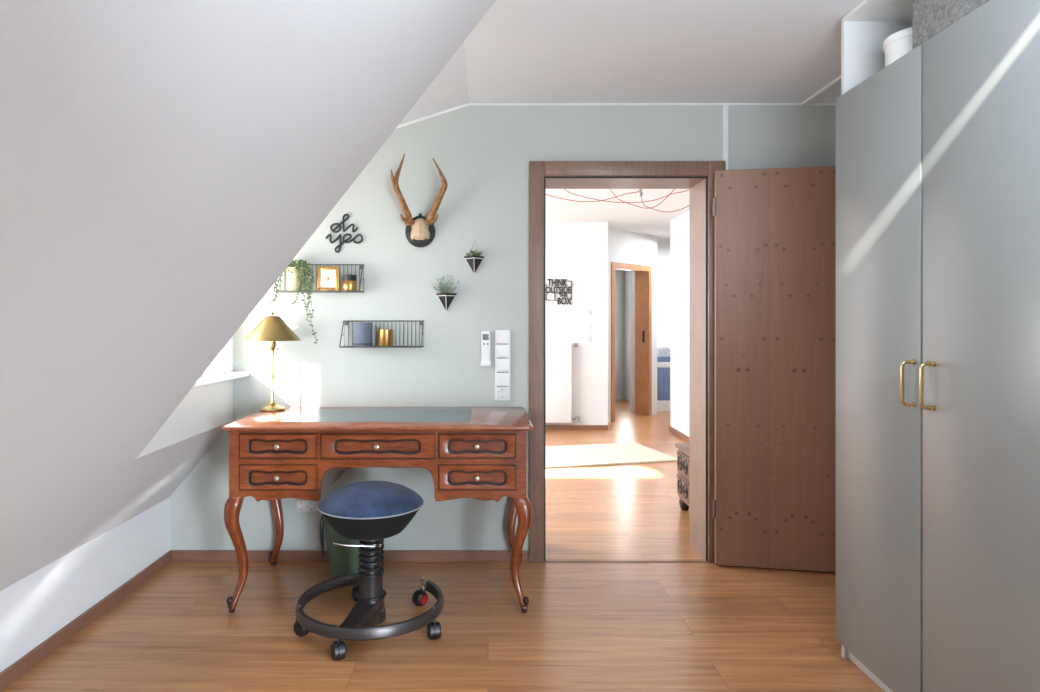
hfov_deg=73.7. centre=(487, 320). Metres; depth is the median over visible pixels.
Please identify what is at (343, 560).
waste bin
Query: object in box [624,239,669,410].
wall
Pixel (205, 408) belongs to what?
wall
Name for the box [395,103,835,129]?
trim
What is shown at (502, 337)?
switch panel
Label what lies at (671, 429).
baseboard
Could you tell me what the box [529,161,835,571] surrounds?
door
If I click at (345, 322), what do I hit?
wire shelf
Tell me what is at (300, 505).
strip
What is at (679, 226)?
wall
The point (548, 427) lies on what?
baseboard
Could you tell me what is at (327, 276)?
picture frame
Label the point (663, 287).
sheer curtain
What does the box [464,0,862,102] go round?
ceiling
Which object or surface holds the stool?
on the floor
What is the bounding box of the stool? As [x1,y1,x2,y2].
[294,481,443,660]
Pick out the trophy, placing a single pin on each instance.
(420, 230)
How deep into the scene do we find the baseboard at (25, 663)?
2.73 m
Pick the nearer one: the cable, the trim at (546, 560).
the trim at (546, 560)
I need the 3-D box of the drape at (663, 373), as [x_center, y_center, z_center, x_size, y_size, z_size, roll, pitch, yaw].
[2.627,0.770,9.560,0.686,0.860,0.020,0,0,0]
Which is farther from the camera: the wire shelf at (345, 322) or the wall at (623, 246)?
the wall at (623, 246)
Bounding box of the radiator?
[546,343,579,422]
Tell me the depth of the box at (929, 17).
2.02 m
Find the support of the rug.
on the floor
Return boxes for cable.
[546,189,688,211]
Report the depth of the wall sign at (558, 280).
7.81 m
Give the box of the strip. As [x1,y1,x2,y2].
[296,501,318,510]
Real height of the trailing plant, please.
0.428 m
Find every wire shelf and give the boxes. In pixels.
[273,264,363,292]
[339,320,423,347]
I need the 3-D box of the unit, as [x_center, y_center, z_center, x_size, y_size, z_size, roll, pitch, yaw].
[1.589,-0.963,2.038,0.582,0.296,1.016,0,0,0]
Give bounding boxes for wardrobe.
[836,0,1039,691]
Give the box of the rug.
[546,442,676,468]
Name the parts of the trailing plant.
pot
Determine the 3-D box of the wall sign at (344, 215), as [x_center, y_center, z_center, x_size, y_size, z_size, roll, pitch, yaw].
[-0.734,-0.448,3.540,0.192,0.201,0.010,0,0,0]
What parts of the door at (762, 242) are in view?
casing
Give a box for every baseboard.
[0,550,171,691]
[172,550,528,561]
[546,425,607,429]
[669,426,688,442]
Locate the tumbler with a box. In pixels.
[378,329,392,345]
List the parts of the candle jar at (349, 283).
lid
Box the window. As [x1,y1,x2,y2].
[192,348,248,388]
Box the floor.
[1,399,884,691]
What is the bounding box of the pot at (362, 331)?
[353,322,371,346]
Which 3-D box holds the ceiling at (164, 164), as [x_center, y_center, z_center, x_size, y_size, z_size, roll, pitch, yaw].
[-0.839,-0.138,1.076,1.737,2.082,4.952,0,0,0]
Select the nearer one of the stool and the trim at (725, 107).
the stool
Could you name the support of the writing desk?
on the floor
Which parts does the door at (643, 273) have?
strike plate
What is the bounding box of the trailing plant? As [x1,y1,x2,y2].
[269,259,318,343]
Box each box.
[883,27,912,66]
[912,0,989,48]
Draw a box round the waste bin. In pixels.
[320,515,360,578]
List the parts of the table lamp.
lamp shade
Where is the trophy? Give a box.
[391,154,447,246]
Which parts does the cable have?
cord, cord, cord, cord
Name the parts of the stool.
lever, arm, stem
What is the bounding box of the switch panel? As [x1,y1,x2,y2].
[495,330,509,400]
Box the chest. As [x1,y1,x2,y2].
[675,443,688,510]
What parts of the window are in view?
frame, sill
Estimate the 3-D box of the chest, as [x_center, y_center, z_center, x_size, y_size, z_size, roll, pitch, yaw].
[1.481,1.016,4.240,0.508,0.428,0.652,0,0,0]
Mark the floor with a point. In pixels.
(707, 626)
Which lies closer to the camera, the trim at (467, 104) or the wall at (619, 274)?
the trim at (467, 104)
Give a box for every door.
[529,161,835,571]
[611,262,651,421]
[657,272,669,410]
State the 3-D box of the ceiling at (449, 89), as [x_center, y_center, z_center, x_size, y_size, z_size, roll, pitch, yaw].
[-0.850,-0.933,2.876,1.506,0.605,1.352,0,0,0]
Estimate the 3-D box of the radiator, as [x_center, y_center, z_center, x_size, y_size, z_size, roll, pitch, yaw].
[0.468,0.695,7.769,1.115,0.890,0.098,0,0,0]
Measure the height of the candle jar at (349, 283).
0.080 m
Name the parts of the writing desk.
leg, leg, drawer, drawer, drawer, drawer, drawer, leg, leg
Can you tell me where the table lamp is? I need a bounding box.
[243,312,300,411]
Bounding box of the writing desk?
[222,407,532,612]
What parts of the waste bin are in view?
handle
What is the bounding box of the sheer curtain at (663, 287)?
[657,281,669,356]
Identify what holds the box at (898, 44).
on the unit
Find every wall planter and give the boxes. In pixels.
[433,275,458,311]
[464,242,484,274]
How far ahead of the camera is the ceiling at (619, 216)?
6.84 m
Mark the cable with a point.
(640, 190)
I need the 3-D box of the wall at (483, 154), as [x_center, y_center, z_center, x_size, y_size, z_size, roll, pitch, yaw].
[-0.050,-0.145,3.696,4.500,2.750,0.288,0,0,0]
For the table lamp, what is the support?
on the writing desk
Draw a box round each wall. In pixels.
[0,497,169,672]
[135,335,233,458]
[170,106,835,550]
[546,222,607,424]
[608,229,656,421]
[615,269,623,400]
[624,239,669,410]
[670,211,688,436]
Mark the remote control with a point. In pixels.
(485, 335)
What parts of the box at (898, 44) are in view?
lid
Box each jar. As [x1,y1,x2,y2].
[342,275,356,290]
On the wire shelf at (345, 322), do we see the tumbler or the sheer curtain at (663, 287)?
the tumbler
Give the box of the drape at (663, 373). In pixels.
[657,357,669,400]
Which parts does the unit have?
panel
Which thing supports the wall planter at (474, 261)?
attached to the wall at (483, 154)
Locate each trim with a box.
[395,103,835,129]
[545,560,706,561]
[723,105,727,169]
[801,75,840,104]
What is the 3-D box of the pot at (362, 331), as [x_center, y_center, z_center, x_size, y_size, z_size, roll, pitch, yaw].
[-0.632,0.067,3.488,0.098,0.119,0.098,0,0,0]
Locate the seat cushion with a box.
[317,481,422,517]
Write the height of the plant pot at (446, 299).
0.095 m
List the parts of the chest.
lid, drawer, drawer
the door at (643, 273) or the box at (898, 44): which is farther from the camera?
the door at (643, 273)
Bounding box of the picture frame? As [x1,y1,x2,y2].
[317,266,338,290]
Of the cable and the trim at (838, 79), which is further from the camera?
the cable
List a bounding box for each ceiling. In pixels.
[0,0,495,590]
[399,42,468,124]
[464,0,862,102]
[546,189,688,238]
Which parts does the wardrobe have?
door, handle, handle, door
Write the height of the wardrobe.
2.047 m
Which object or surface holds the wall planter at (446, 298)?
attached to the wall at (483, 154)
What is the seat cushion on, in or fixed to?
on the stool
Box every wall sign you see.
[326,214,362,252]
[546,279,571,304]
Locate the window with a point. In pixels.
(217, 375)
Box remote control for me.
[481,331,490,365]
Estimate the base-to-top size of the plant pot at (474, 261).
0.092 m
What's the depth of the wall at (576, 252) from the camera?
7.82 m
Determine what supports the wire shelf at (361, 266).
attached to the wall at (483, 154)
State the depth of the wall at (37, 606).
2.75 m
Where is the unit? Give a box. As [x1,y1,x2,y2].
[841,0,922,94]

